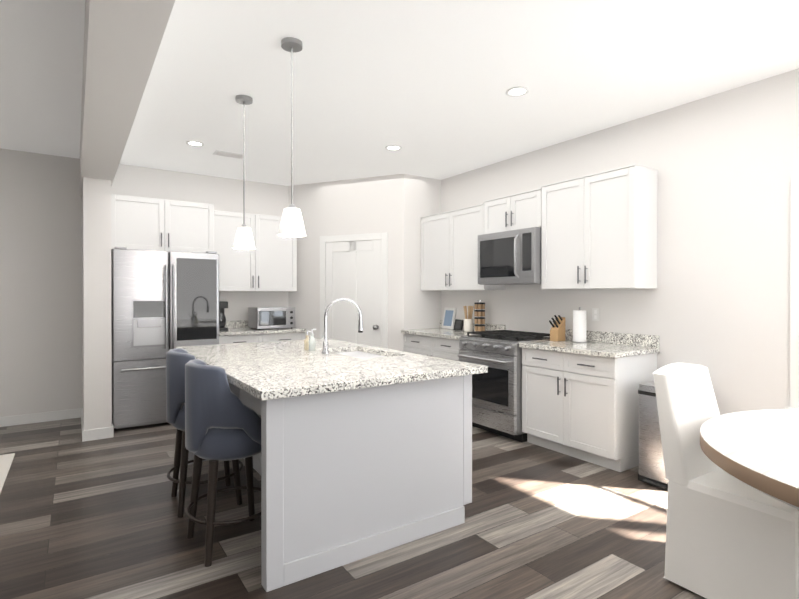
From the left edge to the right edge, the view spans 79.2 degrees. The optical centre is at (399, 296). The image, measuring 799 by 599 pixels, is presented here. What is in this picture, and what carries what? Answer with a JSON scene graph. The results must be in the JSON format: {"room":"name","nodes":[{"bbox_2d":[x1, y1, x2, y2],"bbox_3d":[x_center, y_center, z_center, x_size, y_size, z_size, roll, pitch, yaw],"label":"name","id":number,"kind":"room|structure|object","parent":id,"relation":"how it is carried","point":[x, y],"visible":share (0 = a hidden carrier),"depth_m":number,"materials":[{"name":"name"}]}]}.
{"room":"kitchen","nodes":[
{"label":"kitchen","id":0,"kind":"room"},
{"bbox_2d":[82,177,111,429],"bbox_3d":[-3.109,-0.092,4.938,0.220,2.840,1.050,0,0,-34],"label":"wall","id":1,"kind":"structure","parent":0,"point":[96,320],"depth_m":4.50,"materials":[{"name":"white paint"}]},
{"bbox_2d":[80,408,84,441],"bbox_3d":[-3.191,1.278,4.857,0.014,0.100,1.024,0,0,-34],"label":"baseboard","id":2,"kind":"structure","parent":1,"relation":"attached to","point":[81,410],"depth_m":4.64,"materials":[{"name":"white wood"}]},
{"bbox_2d":[0,148,287,416],"bbox_3d":[-3.991,-0.093,5.067,9.280,2.840,0.150,0,0,-34],"label":"wall","id":3,"kind":"structure","parent":0,"point":[40,284],"depth_m":5.17,"materials":[{"name":"white paint"}]},
{"bbox_2d":[0,408,79,426],"bbox_3d":[-5.642,1.283,3.863,5.190,0.100,0.014,0,0,-34],"label":"baseboard","id":4,"kind":"structure","parent":3,"relation":"attached to","point":[71,413],"depth_m":5.09,"materials":[{"name":"white wood"}]},
{"bbox_2d":[111,194,214,252],"bbox_3d":[-2.706,-0.772,5.464,1.020,0.565,0.617,0,0,-34],"label":"upper cabinet","id":5,"kind":"object","parent":3,"relation":"attached to","point":[137,223],"depth_m":5.19,"materials":[{"name":"white wood"}]},
{"bbox_2d":[215,210,296,291],"bbox_3d":[-1.899,-0.553,6.183,1.100,0.970,0.327,0,0,-34],"label":"upper cabinet","id":6,"kind":"object","parent":3,"relation":"attached to","point":[268,263],"depth_m":6.06,"materials":[{"name":"white wood"}]},
{"bbox_2d":[0,418,705,598],"bbox_3d":[-0.835,1.379,0.387,9.280,0.060,11.550,0,0,-34],"label":"floor","id":7,"kind":"structure","parent":0,"point":[93,519],"depth_m":2.71,"materials":[{"name":"brown wood"}]},
{"bbox_2d":[0,453,14,492],"bbox_3d":[-3.425,1.332,2.640,1.900,0.014,2.180,0,0,-34],"label":"rug","id":8,"kind":"object","parent":7,"relation":"on","point":[6,460],"visible":1,"depth_m":3.78,"materials":[{"name":"beige fabric"}]},
{"bbox_2d":[111,247,218,428],"bbox_3d":[-2.598,0.417,5.310,1.000,1.818,0.927,0,0,-34],"label":"refrigerator","id":9,"kind":"object","parent":7,"relation":"on","point":[163,303],"visible":0.75,"depth_m":4.89,"materials":[{"name":"silver metal"}]},
{"bbox_2d":[166,348,242,517],"bbox_3d":[-1.272,0.837,3.171,0.469,1.002,0.469,0,0,-31],"label":"bar stool","id":10,"kind":"object","parent":7,"relation":"on","point":[177,359],"visible":0.52,"depth_m":2.98,"materials":[{"name":"grey fabric"}]},
{"bbox_2d":[185,359,260,566],"bbox_3d":[-0.920,0.840,2.649,0.469,1.002,0.469,0,0,-37],"label":"bar stool","id":11,"kind":"object","parent":7,"relation":"on","point":[222,422],"visible":0.83,"depth_m":2.45,"materials":[{"name":"grey fabric"}]},
{"bbox_2d":[219,320,305,343],"bbox_3d":[-1.815,0.815,6.061,1.105,1.015,0.634,0,0,-34],"label":"base cabinet","id":12,"kind":"object","parent":7,"relation":"on","point":[239,331],"visible":0.25,"depth_m":5.88,"materials":[{"name":"white wood"}]},
{"bbox_2d":[219,301,227,330],"bbox_3d":[-2.187,0.233,5.844,0.160,0.350,0.280,0,0,-34],"label":"coffee maker","id":13,"kind":"object","parent":12,"relation":"on","point":[222,316],"visible":0.44,"depth_m":5.75,"materials":[{"name":"black plastic"}]},
{"bbox_2d":[248,307,294,329],"bbox_3d":[-1.626,0.271,6.175,0.500,0.270,0.397,0,0,-34],"label":"toaster oven","id":14,"kind":"object","parent":12,"relation":"on","point":[259,318],"visible":1,"depth_m":6.04,"materials":[{"name":"silver metal"}]},
{"bbox_2d":[188,350,471,591],"bbox_3d":[-0.638,0.890,3.382,1.280,0.890,2.024,0,0,-34],"label":"kitchen island","id":15,"kind":"object","parent":7,"relation":"on","point":[366,450],"depth_m":2.47,"materials":[{"name":"grey paint"}]},
{"bbox_2d":[175,342,426,401],"bbox_3d":[-0.833,0.426,3.236,0.890,0.040,2.160,0,0,-34],"label":"island countertop","id":16,"kind":"structure","parent":15,"relation":"on","point":[267,371],"depth_m":2.67,"materials":[{"name":"white stone"}]},
{"bbox_2d":[304,331,310,349],"bbox_3d":[-0.697,0.330,3.665,0.054,0.145,0.048,0,0,-34],"label":"soap bottle","id":17,"kind":"object","parent":16,"relation":"on","point":[306,343],"visible":0.9,"depth_m":3.64,"materials":[{"name":"beige plastic"}]},
{"bbox_2d":[309,329,315,350],"bbox_3d":[-0.647,0.321,3.590,0.056,0.165,0.052,0,0,-34],"label":"soap bottle","id":18,"kind":"object","parent":16,"relation":"on","point":[312,343],"visible":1,"depth_m":3.57,"materials":[{"name":"white"}]},
{"bbox_2d":[322,298,362,353],"bbox_3d":[-0.405,0.206,3.432,0.302,0.396,0.101,0,0,-12],"label":"faucet","id":19,"kind":"object","parent":16,"relation":"on","point":[325,342],"visible":1,"depth_m":3.43,"materials":[{"name":"silver metal"}]},
{"bbox_2d":[401,332,460,360],"bbox_3d":[0.611,0.886,5.646,0.597,0.876,1.134,0,0,-34],"label":"base cabinet","id":20,"kind":"object","parent":7,"relation":"on","point":[433,346],"depth_m":5.46,"materials":[{"name":"white wood"}]},
{"bbox_2d":[401,328,478,339],"bbox_3d":[0.597,0.429,5.634,0.632,0.039,1.134,0,0,-34],"label":"countertop","id":21,"kind":"structure","parent":20,"relation":"on","point":[446,334],"depth_m":5.55,"materials":[{"name":"white stone"}]},
{"bbox_2d":[441,307,455,328],"bbox_3d":[0.627,0.273,6.114,0.074,0.268,0.220,0,0,-34],"label":"picture frame","id":22,"kind":"object","parent":21,"relation":"on","point":[449,316],"visible":1,"depth_m":6.09,"materials":[{"name":"white"}]},
{"bbox_2d":[454,319,463,330],"bbox_3d":[0.717,0.342,5.849,0.042,0.132,0.130,0,0,-34],"label":"desk clock","id":23,"kind":"object","parent":21,"relation":"on","point":[458,325],"visible":1,"depth_m":5.83,"materials":[{"name":"black plastic"}]},
{"bbox_2d":[463,306,473,331],"bbox_3d":[0.801,0.258,5.632,0.119,0.302,0.117,0,0,-34],"label":"utensil crock","id":24,"kind":"object","parent":21,"relation":"on","point":[468,324],"visible":0.98,"depth_m":5.59,"materials":[{"name":"white ceramic"}]},
{"bbox_2d":[474,300,484,330],"bbox_3d":[0.909,0.225,5.472,0.140,0.370,0.140,0,0,-34],"label":"spice rack","id":25,"kind":"object","parent":21,"relation":"on","point":[479,322],"visible":1,"depth_m":5.45,"materials":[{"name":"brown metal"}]},
{"bbox_2d":[457,330,549,441],"bbox_3d":[1.071,0.846,4.812,0.733,0.965,0.752,0,0,-34],"label":"range","id":26,"kind":"object","parent":7,"relation":"on","point":[497,398],"visible":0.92,"depth_m":4.53,"materials":[{"name":"silver metal"}]},
{"bbox_2d":[522,348,659,471],"bbox_3d":[1.609,0.893,4.165,0.597,0.876,0.910,0,0,-34],"label":"base cabinet","id":27,"kind":"object","parent":7,"relation":"on","point":[580,401],"depth_m":3.86,"materials":[{"name":"white wood"}]},
{"bbox_2d":[519,340,659,359],"bbox_3d":[1.600,0.436,4.145,0.632,0.039,0.930,0,0,-34],"label":"countertop","id":28,"kind":"structure","parent":27,"relation":"on","point":[614,351],"depth_m":3.97,"materials":[{"name":"white stone"}]},
{"bbox_2d":[549,315,564,340],"bbox_3d":[1.473,0.292,4.535,0.151,0.243,0.090,0,0,-34],"label":"knife block","id":29,"kind":"object","parent":28,"relation":"on","point":[557,331],"visible":1,"depth_m":4.52,"materials":[{"name":"brown wood"}]},
{"bbox_2d":[571,307,587,342],"bbox_3d":[1.634,0.255,4.378,0.150,0.320,0.150,0,0,-34],"label":"paper towel","id":30,"kind":"object","parent":28,"relation":"on","point":[579,325],"visible":1,"depth_m":4.33,"materials":[{"name":"white paper"}]},
{"bbox_2d":[638,381,667,489],"bbox_3d":[1.986,0.985,3.522,0.504,0.700,0.290,0,0,-34],"label":"trash can","id":31,"kind":"object","parent":7,"relation":"on","point":[651,467],"visible":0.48,"depth_m":3.44,"materials":[{"name":"silver metal"}]},
{"bbox_2d":[652,363,798,598],"bbox_3d":[1.568,0.833,2.224,0.484,0.985,0.595,0,0,-33],"label":"dining chair","id":32,"kind":"object","parent":7,"relation":"on","point":[728,536],"visible":0.92,"depth_m":2.14,"materials":[{"name":"white fabric"}]},
{"bbox_2d":[700,409,798,509],"bbox_3d":[1.996,0.963,1.695,1.600,0.760,1.600,0,0,-34],"label":"dining table","id":33,"kind":"object","parent":7,"relation":"on","point":[758,450],"visible":1,"depth_m":1.87,"materials":[{"name":"beige wood"}]},
{"bbox_2d":[288,174,440,350],"bbox_3d":[-0.492,-0.099,6.459,1.520,2.840,1.450,0,0,-34],"label":"wall","id":34,"kind":"structure","parent":0,"point":[396,207],"depth_m":6.15,"materials":[{"name":"white paint"}]},
{"bbox_2d":[320,232,387,348],"bbox_3d":[-0.602,0.260,6.226,0.548,2.125,0.841,0,0,-34],"label":"pantry door","id":35,"kind":"structure","parent":34,"relation":"in","point":[354,267],"depth_m":6.21,"materials":[{"name":"white wood"}]},
{"bbox_2d":[0,0,798,185],"bbox_3d":[-0.835,-1.531,0.374,9.280,0.080,11.550,0,0,-34],"label":"ceiling","id":36,"kind":"structure","parent":0,"point":[425,85],"depth_m":3.28,"materials":[{"name":"white paint"}]},
{"bbox_2d":[79,0,174,195],"bbox_3d":[-0.232,-1.287,0.661,0.260,0.410,11.350,0,0,-34],"label":"header beam","id":37,"kind":"structure","parent":36,"relation":"attached to","point":[122,40],"depth_m":2.36,"materials":[{"name":"white paint"}]},
{"bbox_2d":[186,141,203,146],"bbox_3d":[-2.013,-1.507,4.755,0.170,0.007,0.170,0,0,-34],"label":"recessed light","id":38,"kind":"object","parent":36,"relation":"in","point":[195,143],"visible":0.98,"depth_m":4.75,"materials":[{"name":"white"}]},
{"bbox_2d":[213,150,245,158],"bbox_3d":[-1.806,-1.506,5.128,0.300,0.011,0.160,0,0,-34],"label":"ceiling vent","id":39,"kind":"object","parent":36,"relation":"in","point":[227,154],"visible":0.9,"depth_m":5.10,"materials":[{"name":"white metal"}]},
{"bbox_2d":[233,95,255,248],"bbox_3d":[-1.178,-0.936,3.660,0.166,1.139,0.166,0,0,-34],"label":"pendant light","id":40,"kind":"object","parent":36,"relation":"hanging from","point":[244,239],"visible":1,"depth_m":3.64,"materials":[{"name":"silver metal"}]},
{"bbox_2d":[278,37,305,236],"bbox_3d":[-0.636,-0.932,2.856,0.166,1.139,0.166,0,0,-34],"label":"pendant light","id":41,"kind":"object","parent":36,"relation":"hanging from","point":[291,224],"visible":1,"depth_m":2.82,"materials":[{"name":"white glass"}]},
{"bbox_2d":[385,145,401,150],"bbox_3d":[-0.062,-1.507,4.890,0.170,0.007,0.170,0,0,-34],"label":"recessed light","id":42,"kind":"object","parent":36,"relation":"in","point":[393,147],"visible":1,"depth_m":4.88,"materials":[{"name":"white"}]},
{"bbox_2d":[506,86,528,96],"bbox_3d":[0.864,-1.501,3.535,0.170,0.007,0.170,0,0,-34],"label":"recessed light","id":43,"kind":"object","parent":36,"relation":"in","point":[521,90],"visible":1,"depth_m":3.54,"materials":[{"name":"white"}]},
{"bbox_2d":[441,68,798,414],"bbox_3d":[2.936,-0.082,2.800,0.080,2.840,11.350,0,0,-34],"label":"wall","id":44,"kind":"structure","parent":0,"point":[717,300],"depth_m":3.65,"materials":[{"name":"white paint"}]},
{"bbox_2d":[420,204,505,290],"bbox_3d":[0.721,-0.537,5.713,0.332,0.923,1.134,0,0,-34],"label":"upper cabinet","id":45,"kind":"object","parent":44,"relation":"attached to","point":[449,240],"depth_m":5.59,"materials":[{"name":"white wood"}]},
{"bbox_2d":[480,188,539,234],"bbox_3d":[1.251,-0.838,4.925,0.332,0.362,0.760,0,0,-34],"label":"upper cabinet","id":46,"kind":"object","parent":44,"relation":"attached to","point":[521,210],"depth_m":4.82,"materials":[{"name":"white wood"}]},
{"bbox_2d":[478,227,541,284],"bbox_3d":[1.189,-0.389,4.886,0.482,0.525,0.754,0,0,-34],"label":"microwave","id":47,"kind":"object","parent":46,"relation":"attached to","point":[512,257],"visible":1,"depth_m":4.71,"materials":[{"name":"silver metal"}]},
{"bbox_2d":[441,320,659,347],"bbox_3d":[1.324,0.362,5.102,0.020,0.099,2.828,0,0,-34],"label":"backsplash","id":48,"kind":"structure","parent":44,"relation":"attached to","point":[601,337],"depth_m":4.25,"materials":[{"name":"white stone"}]},
{"bbox_2d":[592,308,598,320],"bbox_3d":[1.794,0.163,4.413,0.008,0.115,0.070,0,0,-34],"label":"electrical outlet plate","id":49,"kind":"object","parent":44,"relation":"attached to","point":[595,314],"visible":1,"depth_m":4.41,"materials":[{"name":"white plastic"}]},
{"bbox_2d":[540,164,657,288],"bbox_3d":[1.719,-0.552,4.232,0.332,0.968,0.910,0,0,-34],"label":"upper cabinet","id":50,"kind":"object","parent":44,"relation":"attached to","point":[599,230],"depth_m":4.01,"materials":[{"name":"white wood"}]},
{"bbox_2d":[785,175,798,408],"bbox_3d":[3.180,0.022,2.395,0.130,1.635,2.035,0,0,-34],"label":"window","id":51,"kind":"structure","parent":44,"relation":"in","point":[794,353],"depth_m":3.19,"materials":[{"name":"white"}]}
]}

